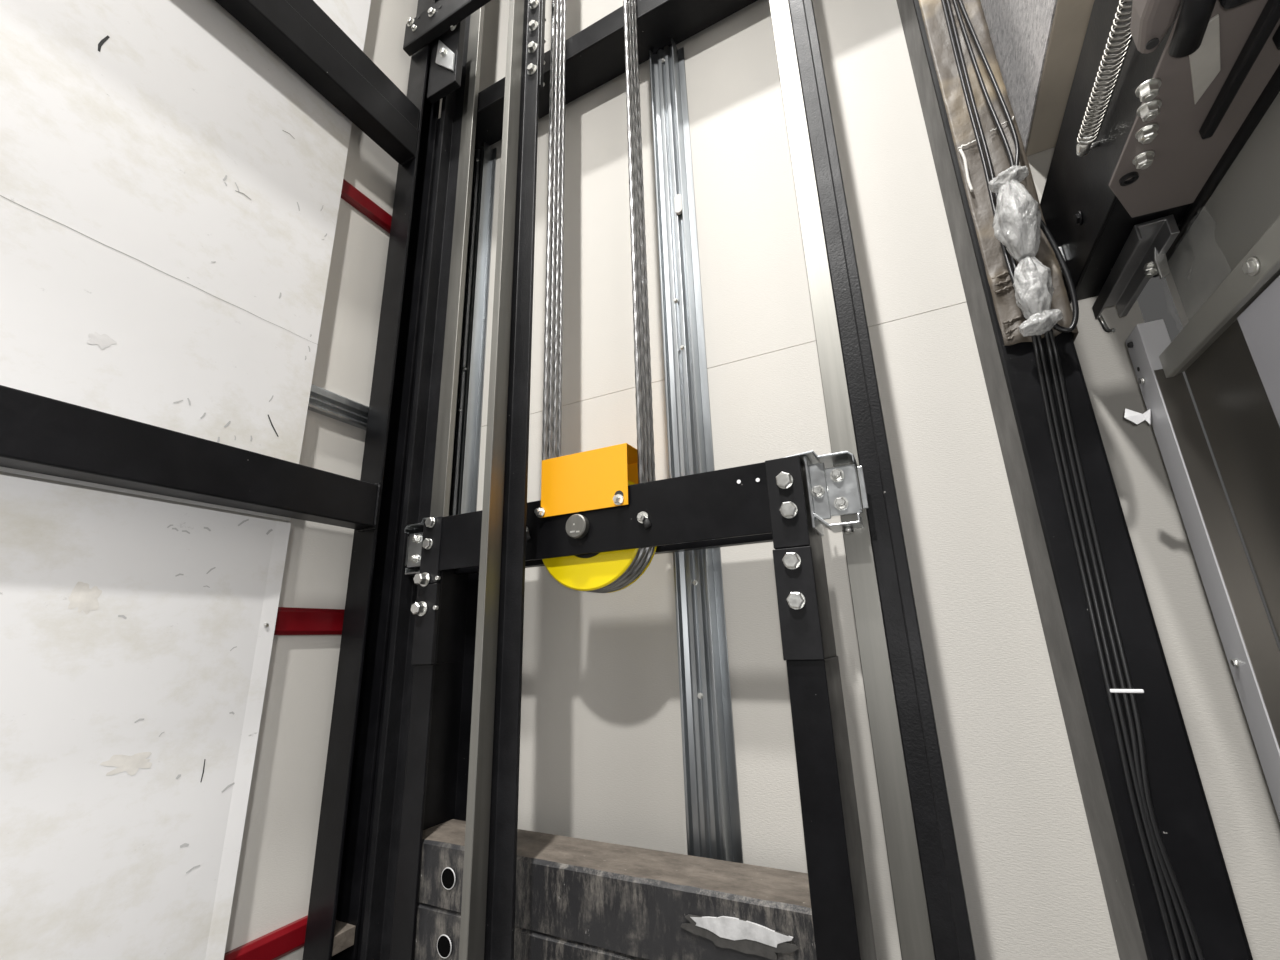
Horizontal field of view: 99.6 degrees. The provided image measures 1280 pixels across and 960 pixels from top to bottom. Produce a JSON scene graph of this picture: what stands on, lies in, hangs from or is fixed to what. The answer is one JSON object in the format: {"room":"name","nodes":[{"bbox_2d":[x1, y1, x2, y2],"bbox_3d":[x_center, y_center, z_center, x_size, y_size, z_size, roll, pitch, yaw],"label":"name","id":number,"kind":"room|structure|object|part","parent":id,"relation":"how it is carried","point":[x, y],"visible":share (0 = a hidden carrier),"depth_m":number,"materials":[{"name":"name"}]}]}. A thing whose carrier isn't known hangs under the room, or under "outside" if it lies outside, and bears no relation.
{"room":"elevator shaft","nodes":[
{"label":"elevator shaft","id":0,"kind":"room"},
{"bbox_2d":[0,0,441,959],"bbox_3d":[-1.115,-0.690,0.723,0.100,4.600,2.300,-10,-18,25],"label":"wall","id":1,"kind":"structure","parent":0,"point":[272,891],"depth_m":1.15,"materials":[{"name":"white paint"}]},
{"bbox_2d":[224,915,307,959],"bbox_3d":[-0.911,0.711,0.499,0.022,0.046,1.570,-10,-18,25],"label":"wall bar","id":2,"kind":"object","parent":1,"relation":"attached to","point":[283,941],"visible":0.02,"depth_m":0.97,"materials":[{"name":"red metal"}]},
{"bbox_2d":[274,607,344,634],"bbox_3d":[-0.929,0.165,0.660,0.022,0.054,1.570,-10,-18,25],"label":"wall bar","id":3,"kind":"object","parent":1,"relation":"attached to","point":[289,620],"visible":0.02,"depth_m":1.12,"materials":[{"name":"red metal"}]},
{"bbox_2d":[308,384,368,429],"bbox_3d":[-0.942,-0.297,0.796,0.025,0.055,1.570,-10,-18,25],"label":"stud","id":4,"kind":"object","parent":1,"relation":"attached to","point":[322,401],"visible":0.08,"depth_m":1.25,"materials":[{"name":"metal"}]},
{"bbox_2d":[341,179,391,233],"bbox_3d":[-0.961,-0.851,0.960,0.022,0.051,1.570,-10,-18,25],"label":"wall bar","id":5,"kind":"object","parent":1,"relation":"attached to","point":[350,194],"visible":0.02,"depth_m":1.41,"materials":[{"name":"red metal"}]},
{"bbox_2d":[476,0,1279,959],"bbox_3d":[0.103,-0.552,1.322,1.516,4.600,0.100,-10,-18,25],"label":"wall","id":6,"kind":"structure","parent":0,"point":[601,752],"depth_m":1.00,"materials":[{"name":"white paint"}]},
{"bbox_2d":[451,141,496,515],"bbox_3d":[-0.454,0.349,1.284,0.097,2.886,0.036,-10,-18,25],"label":"guide rail","id":7,"kind":"object","parent":6,"relation":"attached to","point":[468,432],"visible":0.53,"depth_m":1.49,"materials":[{"name":"metal"}]},
{"bbox_2d":[649,38,742,862],"bbox_3d":[0.106,0.252,1.016,0.099,2.886,0.036,-10,-18,25],"label":"guide rail","id":8,"kind":"object","parent":6,"relation":"attached to","point":[713,828],"visible":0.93,"depth_m":1.09,"materials":[{"name":"grey metal"}]},
{"bbox_2d":[980,0,1093,155],"bbox_3d":[0.457,-1.142,0.599,0.084,0.900,1.098,-10,-18,25],"label":"lintel","id":9,"kind":"object","parent":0,"point":[1037,44],"visible":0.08,"depth_m":0.86,"materials":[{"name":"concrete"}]},
{"bbox_2d":[1165,266,1188,327],"bbox_3d":[0.506,-0.844,0.377,0.100,4.600,1.104,-10,-18,25],"label":"wall","id":10,"kind":"structure","parent":0,"point":[1170,281],"depth_m":0.73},
{"bbox_2d":[1040,0,1279,303],"bbox_3d":[0.399,-0.467,0.327,0.124,0.208,1.101,-10,-18,25],"label":"operator","id":11,"kind":"object","parent":10,"relation":"attached to","point":[1165,96],"visible":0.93,"depth_m":0.53,"materials":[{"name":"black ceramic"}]},
{"bbox_3d":[0.511,-0.378,0.613,0.014,0.006,0.006,-10,-18,25],"label":"spring post","id":12,"kind":"part","parent":11,"relation":"part of","materials":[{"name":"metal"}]},
{"bbox_2d":[1092,214,1179,332],"bbox_3d":[0.641,-0.252,0.701,0.038,0.056,0.194,-10,-18,25],"label":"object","id":13,"kind":"object","parent":11,"relation":"hanging from","point":[1142,256],"visible":1,"depth_m":0.68,"materials":[{"name":"grey metal"}]},
{"bbox_3d":[0.398,-0.380,0.411,0.024,0.033,0.105,-10,-18,25],"label":"lever","id":14,"kind":"part","parent":11,"relation":"part of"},
{"bbox_3d":[0.365,-0.412,0.224,0.094,0.004,0.920,-10,-18,25],"label":"mounting plate","id":15,"kind":"part","parent":11,"relation":"part of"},
{"bbox_3d":[0.469,-0.346,0.448,0.089,0.003,0.018,13,-22,-41],"label":"shim plate","id":16,"kind":"part","parent":11,"relation":"part of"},
{"bbox_3d":[0.442,-0.401,0.262,0.013,0.013,1.060,-10,-18,25],"label":"lip rod","id":17,"kind":"part","parent":11,"relation":"part of","materials":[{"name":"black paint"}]},
{"bbox_2d":[1125,92,1279,821],"bbox_3d":[0.456,0.487,0.019,0.053,1.849,1.080,-10,-18,25],"label":"door","id":18,"kind":"structure","parent":10,"relation":"in","point":[1225,269],"depth_m":0.58,"materials":[{"name":"grey metal"}]},
{"bbox_2d":[1124,408,1150,424],"bbox_3d":[0.643,-0.082,0.698,0.027,0.028,0.005,-16,-21,39],"label":"scrap","id":19,"kind":"object","parent":18,"relation":"attached to","point":[1134,417],"visible":1,"depth_m":0.70,"materials":[{"name":"white paper"}]},
{"bbox_3d":[0.425,-0.328,0.234,0.040,0.163,1.030,-10,-18,25],"label":"header rail","id":20,"kind":"part","parent":18,"relation":"part of","materials":[{"name":"grey metal"}]},
{"bbox_3d":[0.455,0.553,-0.027,0.006,1.697,1.030,-10,-18,25],"label":"door panel","id":21,"kind":"part","parent":18,"relation":"part of","materials":[{"name":"grey metal"}]},
{"bbox_3d":[0.412,0.543,-0.088,0.005,1.684,0.882,-10,-18,25],"label":"door panel","id":22,"kind":"part","parent":18,"relation":"part of","materials":[{"name":"grey metal"}]},
{"bbox_3d":[-0.324,1.429,-0.284,1.716,0.080,2.300,-10,-18,25],"label":"floor","id":23,"kind":"structure","parent":0,"visible":0},
{"bbox_2d":[459,0,545,959],"bbox_3d":[-0.251,-0.373,1.095,0.083,4.150,0.087,-3,-16,5],"label":"rail","id":24,"kind":"object","parent":23,"relation":"on","point":[487,926],"visible":1,"depth_m":0.94,"materials":[{"name":"metal"}]},
{"bbox_2d":[0,0,1252,959],"bbox_3d":[-0.321,-0.532,0.549,1.348,4.150,1.598,-10,-18,25],"label":"frame","id":25,"kind":"object","parent":23,"relation":"on","point":[39,434],"visible":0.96,"depth_m":0.92,"materials":[{"name":"black metal"}]},
{"bbox_2d":[0,474,290,959],"bbox_3d":[-1.034,0.694,0.203,0.020,1.648,1.541,-10,-18,25],"label":"panel","id":26,"kind":"object","parent":25,"relation":"attached to","point":[137,634],"visible":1,"depth_m":0.83,"materials":[{"name":"grey"}]},
{"bbox_2d":[0,0,370,521],"bbox_3d":[-1.099,-1.225,0.770,0.014,2.348,1.540,-10,-18,25],"label":"panel","id":27,"kind":"object","parent":25,"relation":"attached to","point":[171,186],"visible":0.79,"depth_m":0.98,"materials":[{"name":"grey"}]},
{"bbox_3d":[-0.572,0.853,1.009,0.062,0.030,0.044,-10,-18,25],"label":"web plate","id":28,"kind":"part","parent":25,"relation":"part of","materials":[{"name":"grey concrete"}]},
{"bbox_3d":[-0.612,-0.287,1.347,0.072,4.150,0.060,-10,-18,25],"label":"post","id":29,"kind":"part","parent":25,"relation":"part of","materials":[{"name":"black metal"}]},
{"bbox_3d":[-0.538,0.342,1.253,0.088,2.886,0.144,-10,-18,25],"label":"rail mount","id":30,"kind":"part","parent":25,"relation":"part of","materials":[{"name":"black metal"}]},
{"bbox_2d":[360,5,484,959],"bbox_3d":[-0.493,-0.289,1.354,0.096,4.150,0.078,-10,-18,25],"label":"rail","id":31,"kind":"object","parent":25,"relation":"attached to","point":[430,455],"visible":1,"depth_m":1.30,"materials":[{"name":"metal"}]},
{"bbox_3d":[-0.469,-0.293,1.343,0.042,4.150,0.016,-10,-18,25],"label":"blade","id":32,"kind":"part","parent":31,"relation":"part of","materials":[{"name":"metal"}]},
{"bbox_2d":[390,451,876,959],"bbox_3d":[-0.063,0.661,0.848,0.950,1.317,0.162,-10,-18,25],"label":"frame","id":33,"kind":"object","parent":31,"relation":"attached to","point":[785,502],"visible":0.96,"depth_m":0.86,"materials":[{"name":"black metal"}]},
{"bbox_3d":[-0.490,0.153,1.181,0.044,0.074,0.005,-10,-18,25],"label":"plate","id":34,"kind":"part","parent":33,"relation":"part of","materials":[{"name":"metal"}]},
{"bbox_3d":[-0.427,0.287,1.079,0.055,0.155,0.009,-10,-18,25],"label":"splice plate","id":35,"kind":"part","parent":33,"relation":"part of","materials":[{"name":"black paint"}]},
{"bbox_3d":[-0.433,0.146,1.121,0.052,0.136,0.006,-10,-18,25],"label":"corner plate","id":36,"kind":"part","parent":33,"relation":"part of","materials":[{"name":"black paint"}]},
{"bbox_2d":[534,443,656,592],"bbox_3d":[-0.083,0.079,1.000,0.221,0.250,0.121,-10,-18,25],"label":"pulley","id":37,"kind":"object","parent":33,"relation":"attached to","point":[594,571],"depth_m":0.97,"materials":[{"name":"yellow metal"}]},
{"bbox_3d":[-0.087,0.014,1.020,0.193,0.112,0.121,-10,-18,25],"label":"rope guard","id":38,"kind":"part","parent":37,"relation":"part of","materials":[{"name":"metal"}]},
{"bbox_2d":[542,0,643,590],"bbox_3d":[-0.126,-1.010,1.306,0.222,2.516,0.010,-10,-18,25],"label":"rope","id":39,"kind":"object","parent":37,"relation":"attached to","point":[625,2],"visible":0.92,"depth_m":1.14,"materials":[{"name":"metal"}]},
{"bbox_2d":[547,0,647,591],"bbox_3d":[-0.118,-1.006,1.320,0.222,2.516,0.010,-10,-18,25],"label":"rope","id":40,"kind":"object","parent":37,"relation":"attached to","point":[554,172],"visible":0.72,"depth_m":1.16,"materials":[{"name":"metal"}]},
{"bbox_2d":[552,0,651,592],"bbox_3d":[-0.111,-1.003,1.335,0.222,2.516,0.010,-10,-18,25],"label":"rope","id":41,"kind":"object","parent":37,"relation":"attached to","point":[558,177],"visible":0.79,"depth_m":1.18,"materials":[{"name":"metal"}]},
{"bbox_2d":[557,0,655,592],"bbox_3d":[-0.103,-0.999,1.349,0.222,2.516,0.010,-10,-18,25],"label":"rope","id":42,"kind":"object","parent":37,"relation":"attached to","point":[561,259],"visible":0.73,"depth_m":1.20,"materials":[{"name":"metal"}]},
{"bbox_3d":[-0.105,0.078,0.969,0.778,0.111,0.006,-10,-18,25],"label":"beam plate","id":43,"kind":"part","parent":33,"relation":"part of","materials":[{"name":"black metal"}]},
{"bbox_3d":[-0.062,0.099,1.051,0.778,0.107,0.020,-10,-18,25],"label":"beam plate","id":44,"kind":"part","parent":33,"relation":"part of","materials":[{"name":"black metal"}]},
{"bbox_3d":[0.219,0.032,0.807,0.052,0.136,0.006,-10,-18,25],"label":"corner plate","id":45,"kind":"part","parent":33,"relation":"part of","materials":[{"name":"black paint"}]},
{"bbox_3d":[0.224,0.174,0.766,0.055,0.155,0.009,-10,-18,25],"label":"splice plate","id":46,"kind":"part","parent":33,"relation":"part of","materials":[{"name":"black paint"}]},
{"bbox_3d":[0.301,0.015,0.802,0.044,0.074,0.005,-10,-18,25],"label":"plate","id":47,"kind":"part","parent":33,"relation":"part of","materials":[{"name":"metal"}]},
{"bbox_3d":[-0.049,0.932,0.779,0.767,0.096,0.118,-10,-18,25],"label":"weight","id":48,"kind":"object","parent":33,"relation":"attached to","visible":0},
{"bbox_3d":[-0.052,0.839,0.806,0.767,0.095,0.118,-10,-18,25],"label":"weight","id":49,"kind":"object","parent":48,"relation":"on","visible":0},
{"bbox_2d":[414,902,649,959],"bbox_3d":[-0.055,0.746,0.834,0.767,0.095,0.118,-10,-18,25],"label":"weight","id":50,"kind":"object","parent":49,"relation":"on","point":[437,937],"visible":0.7,"depth_m":0.89,"materials":[{"name":"paint"}]},
{"bbox_2d":[418,819,816,959],"bbox_3d":[-0.058,0.653,0.861,0.767,0.096,0.119,-10,-18,25],"label":"weight","id":51,"kind":"object","parent":50,"relation":"on","point":[644,903],"visible":0.89,"depth_m":0.79,"materials":[{"name":"paint"}]},
{"bbox_2d":[403,0,490,55],"bbox_3d":[-0.473,-1.365,1.515,0.515,0.103,0.036,-10,-18,25],"label":"bracket","id":52,"kind":"object","parent":25,"relation":"attached to","point":[421,30],"visible":1,"depth_m":1.56,"materials":[{"name":"black metal"}]},
{"bbox_2d":[427,18,465,103],"bbox_3d":[-0.565,-1.241,1.565,0.110,0.300,0.038,-10,-18,25],"label":"clip","id":53,"kind":"object","parent":52,"relation":"attached to","point":[445,73],"visible":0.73,"depth_m":1.54,"materials":[{"name":"metal"}]},
{"bbox_3d":[-0.556,-1.213,1.546,0.073,0.164,0.006,-10,-18,25],"label":"plate","id":54,"kind":"part","parent":53,"relation":"part of","materials":[{"name":"metal"}]},
{"bbox_2d":[769,0,975,959],"bbox_3d":[0.331,-0.432,0.959,0.082,4.150,0.078,-10,-18,25],"label":"rail","id":55,"kind":"object","parent":25,"relation":"attached to","point":[931,910],"visible":1,"depth_m":0.79,"materials":[{"name":"metal"}]},
{"bbox_2d":[918,0,1078,345],"bbox_3d":[0.535,-0.686,0.897,0.085,1.051,0.062,-10,-18,25],"label":"wrap","id":56,"kind":"object","parent":25,"relation":"attached to","point":[1010,317],"visible":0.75,"depth_m":0.83,"materials":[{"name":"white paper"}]},
{"bbox_2d":[941,0,1179,959],"bbox_3d":[0.533,0.234,0.603,0.024,2.640,0.038,-10,-18,25],"label":"wire","id":57,"kind":"object","parent":25,"relation":"attached to","point":[1155,883],"visible":0.92,"depth_m":0.65,"materials":[{"name":"black"}]},
{"bbox_2d":[945,0,1186,959],"bbox_3d":[0.542,0.233,0.601,0.024,2.640,0.039,-3,-17,5],"label":"wire","id":58,"kind":"object","parent":25,"relation":"attached to","point":[1163,885],"visible":0.82,"depth_m":0.65,"materials":[{"name":"black"}]},
{"bbox_2d":[952,0,1196,959],"bbox_3d":[0.550,0.231,0.596,0.026,2.640,0.050,-1,-16,-2],"label":"wire","id":59,"kind":"object","parent":25,"relation":"attached to","point":[1133,738],"visible":0.82,"depth_m":0.65,"materials":[{"name":"black"}]},
{"bbox_2d":[1013,256,1062,336],"bbox_3d":[0.520,-0.243,0.716,0.048,0.110,0.046,-10,-18,25],"label":"plastic wrap","id":60,"kind":"object","parent":59,"relation":"attached to","point":[1033,286],"visible":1,"depth_m":0.70,"materials":[{"name":"grey"}]},
{"bbox_2d":[1110,689,1143,692],"bbox_3d":[0.548,0.238,0.610,0.030,0.004,0.003,-10,-18,25],"label":"cable tie","id":61,"kind":"object","parent":59,"relation":"attached to","point":[1111,690],"visible":1,"depth_m":0.61,"materials":[{"name":"white plastic"}]},
{"bbox_3d":[0.568,-0.458,0.895,0.084,4.150,0.163,-10,-18,25],"label":"post","id":62,"kind":"part","parent":25,"relation":"part of","materials":[{"name":"black metal"}]},
{"bbox_2d":[958,0,1204,959],"bbox_3d":[0.557,0.230,0.594,0.036,2.640,0.049,-2,-16,2],"label":"wire","id":63,"kind":"object","parent":25,"relation":"attached to","point":[1138,727],"visible":0.84,"depth_m":0.64,"materials":[{"name":"black"}]},
{"bbox_2d":[988,165,1041,261],"bbox_3d":[0.519,-0.370,0.751,0.056,0.147,0.056,-10,-18,25],"label":"plastic wrap","id":64,"kind":"object","parent":63,"relation":"attached to","point":[1016,224],"visible":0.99,"depth_m":0.73,"materials":[{"name":"grey"}]},
{"bbox_2d":[1040,218,1078,332],"bbox_3d":[0.547,-0.280,0.721,0.037,0.190,0.006,-10,-18,25],"label":"cable loop","id":65,"kind":"object","parent":63,"relation":"hanging from","point":[1044,228],"visible":0.94,"depth_m":0.70,"materials":[{"name":"black rubber"}]}
]}

